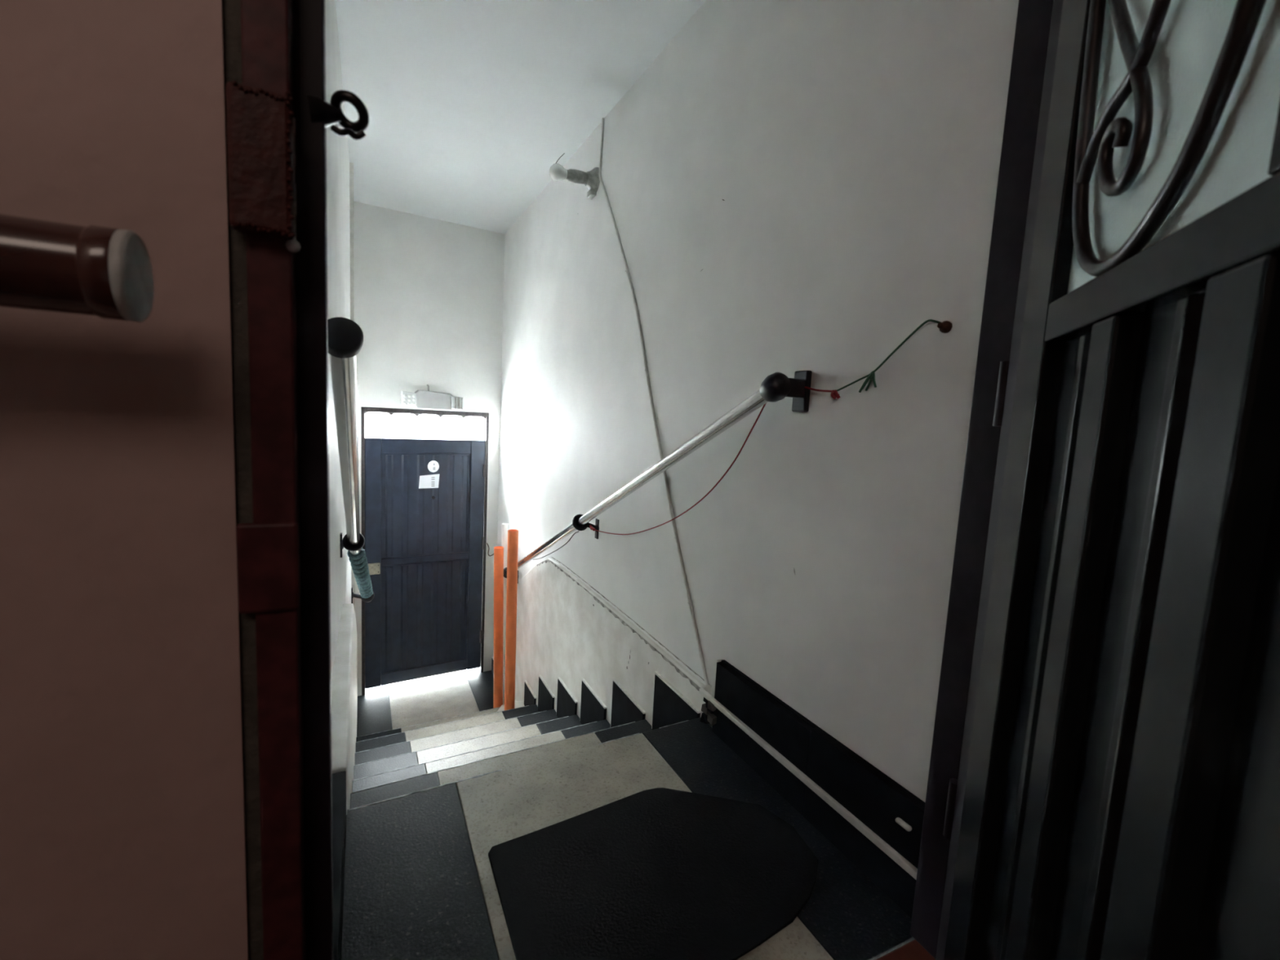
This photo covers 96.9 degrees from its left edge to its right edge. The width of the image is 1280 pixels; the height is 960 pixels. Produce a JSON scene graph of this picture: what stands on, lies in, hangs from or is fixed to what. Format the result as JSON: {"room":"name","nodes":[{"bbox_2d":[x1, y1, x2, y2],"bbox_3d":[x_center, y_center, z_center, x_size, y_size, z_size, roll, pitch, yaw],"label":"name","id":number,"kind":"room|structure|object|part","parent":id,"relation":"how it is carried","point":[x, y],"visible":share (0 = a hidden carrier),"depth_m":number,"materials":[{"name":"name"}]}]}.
{"room":"stairwell","nodes":[
{"label":"stairwell","id":0,"kind":"room"},
{"bbox_2d":[0,0,248,959],"bbox_3d":[0.171,-0.286,0.711,3.200,2.300,0.055,0,7,-26],"label":"wall","id":1,"kind":"structure","parent":0,"point":[122,835],"depth_m":0.44,"materials":[{"name":"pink paint"}]},
{"bbox_2d":[0,213,154,322],"bbox_3d":[-0.700,-0.119,0.217,0.808,0.089,0.104,0,7,-26],"label":"wooden handrail","id":2,"kind":"object","parent":1,"relation":"attached to","point":[106,273],"visible":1,"depth_m":0.34,"materials":[{"name":"dark brown varnished wood"},{"name":"grey metal"}]},
{"bbox_2d":[222,0,263,959],"bbox_3d":[-0.334,-0.186,0.479,0.014,2.100,0.051,0,7,-26],"label":"trim","id":3,"kind":"structure","parent":1,"relation":"attached to","point":[231,8],"depth_m":0.48,"materials":[{"name":"brown wood"}]},
{"bbox_2d":[225,0,333,959],"bbox_3d":[-0.304,-0.185,0.481,0.066,2.100,0.075,0,7,-26],"label":"door frame","id":4,"kind":"structure","parent":1,"relation":"attached to","point":[277,157],"depth_m":0.49,"materials":[{"name":"red wood"}]},
{"bbox_2d":[306,89,368,140],"bbox_3d":[-0.264,-0.319,0.497,0.049,0.036,0.027,1,7,-20],"label":"ring","id":5,"kind":"object","parent":4,"relation":"attached to","point":[320,111],"visible":1,"depth_m":0.49,"materials":[{"name":"metal"}]},
{"bbox_3d":[-0.275,-0.318,0.495,0.026,0.025,0.026,0,7,-26],"label":"staple post","id":6,"kind":"part","parent":5,"relation":"part of","materials":[{"name":"metal"}]},
{"bbox_2d":[935,0,1279,959],"bbox_3d":[0.435,-0.134,0.468,0.042,2.040,0.898,5,7,19],"label":"door","id":7,"kind":"structure","parent":1,"relation":"in","point":[1115,793],"depth_m":0.48,"materials":[{"name":"black paint"}]},
{"bbox_3d":[0.473,0.292,0.673,0.008,0.912,0.137,5,7,19],"label":"panel","id":8,"kind":"part","parent":7,"relation":"part of","materials":[{"name":"grey paint"}]},
{"bbox_3d":[0.412,0.309,0.497,0.008,0.912,0.134,5,7,19],"label":"panel","id":9,"kind":"part","parent":7,"relation":"part of","materials":[{"name":"grey paint"}]},
{"bbox_3d":[0.417,-0.164,0.412,0.036,0.046,0.584,5,7,19],"label":"rail","id":10,"kind":"part","parent":7,"relation":"part of","materials":[{"name":"black metal"}]},
{"bbox_3d":[0.479,-0.644,0.459,0.005,0.910,0.384,5,7,19],"label":"glass pane","id":11,"kind":"part","parent":7,"relation":"part of","materials":[{"name":"clear glass"}]},
{"bbox_3d":[0.348,0.326,0.312,0.008,0.912,0.135,5,7,19],"label":"panel","id":12,"kind":"part","parent":7,"relation":"part of","materials":[{"name":"grey paint"}]},
{"bbox_2d":[324,0,351,676],"bbox_3d":[-1.297,0.124,2.348,0.120,3.578,4.047,0,7,-25],"label":"wall","id":13,"kind":"structure","parent":0,"point":[337,148],"depth_m":1.94,"materials":[{"name":"white paint"}]},
{"bbox_2d":[332,771,346,959],"bbox_3d":[-0.531,0.749,0.939,0.066,0.120,0.710,0,7,-26],"label":"baseboard","id":14,"kind":"structure","parent":13,"relation":"attached to","point":[339,779],"depth_m":1.05,"materials":[{"name":"black tile"}]},
{"bbox_2d":[331,603,357,814],"bbox_3d":[-1.401,1.138,2.710,0.071,1.374,3.080,0,7,-26],"label":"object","id":15,"kind":"structure","parent":13,"relation":"attached to","point":[344,673],"depth_m":1.69,"materials":[{"name":"paint"}]},
{"bbox_2d":[328,316,374,603],"bbox_3d":[-1.106,0.245,2.232,0.126,1.377,2.750,0,7,-25],"label":"handrail","id":16,"kind":"object","parent":13,"relation":"attached to","point":[345,336],"visible":0.8,"depth_m":1.17,"materials":[{"name":"silver metal"}]},
{"bbox_2d":[346,547,373,598],"bbox_3d":[-1.397,0.485,2.857,0.070,0.543,1.137,0,7,-24],"label":"rope","id":17,"kind":"object","parent":16,"relation":"attached to","point":[367,579],"visible":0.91,"depth_m":2.69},
{"bbox_2d":[349,162,355,611],"bbox_3d":[-1.685,-0.351,3.327,0.022,2.850,0.035,0,7,-26],"label":"conduit","id":18,"kind":"object","parent":13,"relation":"attached to","point":[351,165],"visible":0.38,"depth_m":3.21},
{"bbox_2d":[356,667,493,737],"bbox_3d":[-1.407,1.680,4.048,1.294,0.100,1.196,0,7,-26],"label":"floor","id":19,"kind":"structure","parent":0,"point":[396,705],"depth_m":4.15,"materials":[{"name":"black stone"}]},
{"bbox_2d":[493,546,503,708],"bbox_3d":[-0.960,1.057,3.847,0.087,1.229,0.063,0,7,-26],"label":"pipe","id":20,"kind":"object","parent":19,"relation":"on","point":[498,550],"visible":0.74,"depth_m":3.81,"materials":[{"name":"orange plastic"}]},
{"bbox_2d":[350,701,652,808],"bbox_3d":[-0.733,1.290,2.559,0.996,1.276,2.250,0,7,-26],"label":"staircase","id":21,"kind":"structure","parent":19,"relation":"on","point":[406,760],"depth_m":2.38,"materials":[{"name":"black stone"}]},
{"bbox_2d":[504,528,518,710],"bbox_3d":[-0.793,0.907,3.493,0.072,1.217,0.063,0,7,-26],"label":"pipe","id":22,"kind":"object","parent":21,"relation":"on","point":[513,534],"visible":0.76,"depth_m":3.46,"materials":[{"name":"orange plastic"}]},
{"bbox_2d":[501,523,508,704],"bbox_3d":[-0.961,0.976,4.014,0.076,1.352,0.048,5,7,19],"label":"pipe","id":23,"kind":"object","parent":19,"relation":"on","point":[504,526],"visible":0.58,"depth_m":3.97,"materials":[{"name":"white plastic"}]},
{"bbox_2d":[353,200,505,696],"bbox_3d":[-1.582,-0.107,4.272,1.240,3.578,0.100,-1,8,-32],"label":"wall","id":24,"kind":"structure","parent":0,"point":[428,292],"depth_m":4.10,"materials":[{"name":"white paint"}]},
{"bbox_2d":[360,406,488,695],"bbox_3d":[-1.618,0.528,4.305,0.895,2.106,0.073,-1,8,-32],"label":"door","id":25,"kind":"structure","parent":24,"relation":"in","point":[424,548],"depth_m":4.30,"materials":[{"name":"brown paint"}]},
{"bbox_3d":[-1.992,0.534,4.080,0.022,2.106,0.061,-1,8,-32],"label":"frame post","id":26,"kind":"part","parent":25,"relation":"part of","materials":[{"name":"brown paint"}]},
{"bbox_3d":[-1.929,0.643,4.102,0.094,0.084,0.014,-1,8,-32],"label":"lock plate","id":27,"kind":"part","parent":25,"relation":"part of","materials":[{"name":"beige metal"}]},
{"bbox_3d":[-1.669,1.486,4.413,0.633,0.090,0.030,-1,8,-32],"label":"rail","id":28,"kind":"part","parent":25,"relation":"part of","materials":[{"name":"blue paint"}]},
{"bbox_3d":[-1.622,0.595,4.312,0.633,0.050,0.030,-1,8,-32],"label":"rail","id":29,"kind":"part","parent":25,"relation":"part of","materials":[{"name":"blue paint"}]},
{"bbox_3d":[-1.577,-0.251,4.217,0.633,0.105,0.030,-1,8,-32],"label":"rail","id":30,"kind":"part","parent":25,"relation":"part of","materials":[{"name":"blue paint"}]},
{"bbox_2d":[418,474,439,488],"bbox_3d":[-1.576,0.009,4.243,0.148,0.107,0.003,-1,8,-32],"label":"paper notice","id":31,"kind":"object","parent":25,"relation":"attached to","point":[432,481],"visible":1,"depth_m":4.24,"materials":[{"name":"white paper"}]},
{"bbox_2d":[427,460,439,472],"bbox_3d":[-1.545,-0.101,4.246,0.082,0.088,0.002,-1,8,-32],"label":"round sticker","id":32,"kind":"object","parent":25,"relation":"attached to","point":[433,466],"visible":1,"depth_m":4.25,"materials":[{"name":"white paper"}]},
{"bbox_3d":[-1.249,0.521,4.540,0.020,2.106,0.061,-1,8,-32],"label":"frame post","id":33,"kind":"part","parent":25,"relation":"part of","materials":[{"name":"blue paint"}]},
{"bbox_2d":[400,384,464,410],"bbox_3d":[-1.506,-0.604,4.132,0.438,0.181,0.092,-1,8,-32],"label":"emergency light","id":34,"kind":"object","parent":24,"relation":"attached to","point":[420,399],"visible":1,"depth_m":4.11,"materials":[{"name":"grey plastic"}]},
{"bbox_2d":[335,0,705,234],"bbox_3d":[-0.709,-1.688,2.442,1.450,0.100,4.145,0,7,-26],"label":"ceiling","id":35,"kind":"structure","parent":0,"point":[471,105],"depth_m":2.34,"materials":[{"name":"paint"}]},
{"bbox_2d":[341,717,935,959],"bbox_3d":[0.433,1.046,0.184,3.400,0.201,3.160,0,7,-26],"label":"floor","id":36,"kind":"structure","parent":0,"point":[420,883],"depth_m":1.21,"materials":[{"name":"black stone"}]},
{"bbox_2d":[488,787,818,959],"bbox_3d":[0.053,0.809,1.186,0.666,0.007,0.466,0,7,-26],"label":"doormat","id":37,"kind":"object","parent":36,"relation":"on","point":[656,873],"visible":1,"depth_m":1.15,"materials":[{"name":"black rubber"}]},
{"bbox_2d":[699,697,716,725],"bbox_3d":[0.212,0.705,1.725,0.033,0.082,0.078,0,7,-26],"label":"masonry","id":38,"kind":"object","parent":36,"relation":"on","point":[708,708],"visible":0.88,"depth_m":1.71,"materials":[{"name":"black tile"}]},
{"bbox_2d":[497,0,1018,802],"bbox_3d":[-0.246,0.122,2.864,0.121,3.578,4.045,0,7,-26],"label":"wall","id":39,"kind":"structure","parent":0,"point":[791,186],"depth_m":1.46,"materials":[{"name":"white paint"}]},
{"bbox_2d":[549,153,599,199],"bbox_3d":[-0.305,-1.395,2.588,0.221,0.161,0.116,0,7,-26],"label":"wall lamp","id":40,"kind":"object","parent":39,"relation":"attached to","point":[557,172],"visible":1,"depth_m":2.58,"materials":[{"name":"grey metal"}]},
{"bbox_3d":[-0.368,-1.384,2.559,0.082,0.074,0.074,0,7,-26],"label":"bulb","id":41,"kind":"part","parent":40,"relation":"part of","materials":[{"name":"white glass"}]},
{"bbox_2d":[566,168,588,184],"bbox_3d":[-0.290,-1.388,2.597,0.102,0.056,0.056,0,7,-26],"label":"socket","id":42,"kind":"object","parent":40,"relation":"attached to","point":[573,175],"depth_m":2.58,"materials":[{"name":"grey ceramic"}]},
{"bbox_2d":[493,556,711,725],"bbox_3d":[-0.490,1.127,3.223,0.026,1.378,3.100,0,7,-26],"label":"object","id":43,"kind":"structure","parent":39,"relation":"attached to","point":[566,630],"depth_m":2.81,"materials":[{"name":"paint"}]},
{"bbox_2d":[598,117,708,684],"bbox_3d":[0.025,-0.462,2.166,0.024,2.195,1.160,0,7,-26],"label":"cable","id":44,"kind":"object","parent":39,"relation":"attached to","point":[676,537],"visible":0.96,"depth_m":2.10,"materials":[{"name":"grey plastic"}]},
{"bbox_2d":[503,369,812,583],"bbox_3d":[-0.268,0.221,2.631,0.125,1.316,2.741,0,7,-26],"label":"handrail","id":45,"kind":"object","parent":39,"relation":"attached to","point":[776,386],"visible":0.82,"depth_m":1.61,"materials":[{"name":"silver metal"}]},
{"bbox_2d":[532,531,578,559],"bbox_3d":[-0.503,0.367,3.122,0.017,0.379,0.981,0,7,-26],"label":"cord","id":46,"kind":"object","parent":45,"relation":"hanging from","point":[576,531],"visible":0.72,"depth_m":2.95,"materials":[{"name":"grey plastic"}]},
{"bbox_2d":[589,403,766,534],"bbox_3d":[0.053,0.006,1.987,0.024,0.586,1.231,0,7,-26],"label":"cord","id":47,"kind":"object","parent":45,"relation":"hanging from","point":[755,422],"visible":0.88,"depth_m":1.68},
{"bbox_2d":[491,656,924,918],"bbox_3d":[-0.325,1.099,2.862,0.028,1.430,3.871,0,7,-26],"label":"baseboard","id":48,"kind":"structure","parent":39,"relation":"attached to","point":[870,795],"depth_m":1.37,"materials":[{"name":"black tile"}]},
{"bbox_2d":[698,684,917,879],"bbox_3d":[0.371,0.703,1.426,0.040,0.027,0.790,0,7,-26],"label":"cable raceway","id":49,"kind":"object","parent":39,"relation":"attached to","point":[867,832],"visible":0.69,"depth_m":1.30,"materials":[{"name":"grey plastic"}]},
{"bbox_2d":[836,319,941,392],"bbox_3d":[0.501,-0.249,1.171,0.016,0.137,0.248,0,7,-28],"label":"cord","id":50,"kind":"object","parent":39,"relation":"attached to","point":[871,375],"visible":1,"depth_m":1.19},
{"bbox_2d":[804,386,840,399],"bbox_3d":[0.417,-0.208,1.335,0.015,0.039,0.144,0,7,-26],"label":"cord","id":51,"kind":"object","parent":50,"relation":"attached to","point":[834,393],"visible":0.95,"depth_m":1.29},
{"bbox_2d":[895,817,911,831],"bbox_3d":[0.513,0.670,1.105,0.012,0.009,0.033,0,7,-26],"label":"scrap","id":52,"kind":"object","parent":39,"relation":"attached to","point":[898,820],"visible":1,"depth_m":1.10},
{"bbox_2d":[937,320,952,333],"bbox_3d":[0.563,-0.284,1.053,0.022,0.022,0.023,0,7,-26],"label":"wall anchor","id":53,"kind":"object","parent":39,"relation":"attached to","point":[945,326],"visible":1,"depth_m":1.05,"materials":[{"name":"red plastic"}]},
{"bbox_2d":[910,0,1053,959],"bbox_3d":[0.598,-0.188,0.934,0.061,2.100,0.055,0,7,-26],"label":"door frame","id":54,"kind":"structure","parent":39,"relation":"attached to","point":[1033,19],"depth_m":0.94,"materials":[{"name":"black paint"}]},
{"label":"outside","id":55,"kind":"structure","parent":0,"visible":0},
{"bbox_2d":[364,412,484,439],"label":"window","id":56,"kind":"structure","parent":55,"point":[377,424],"depth_m":10.16,"materials":[{"name":"glass"}]}
]}

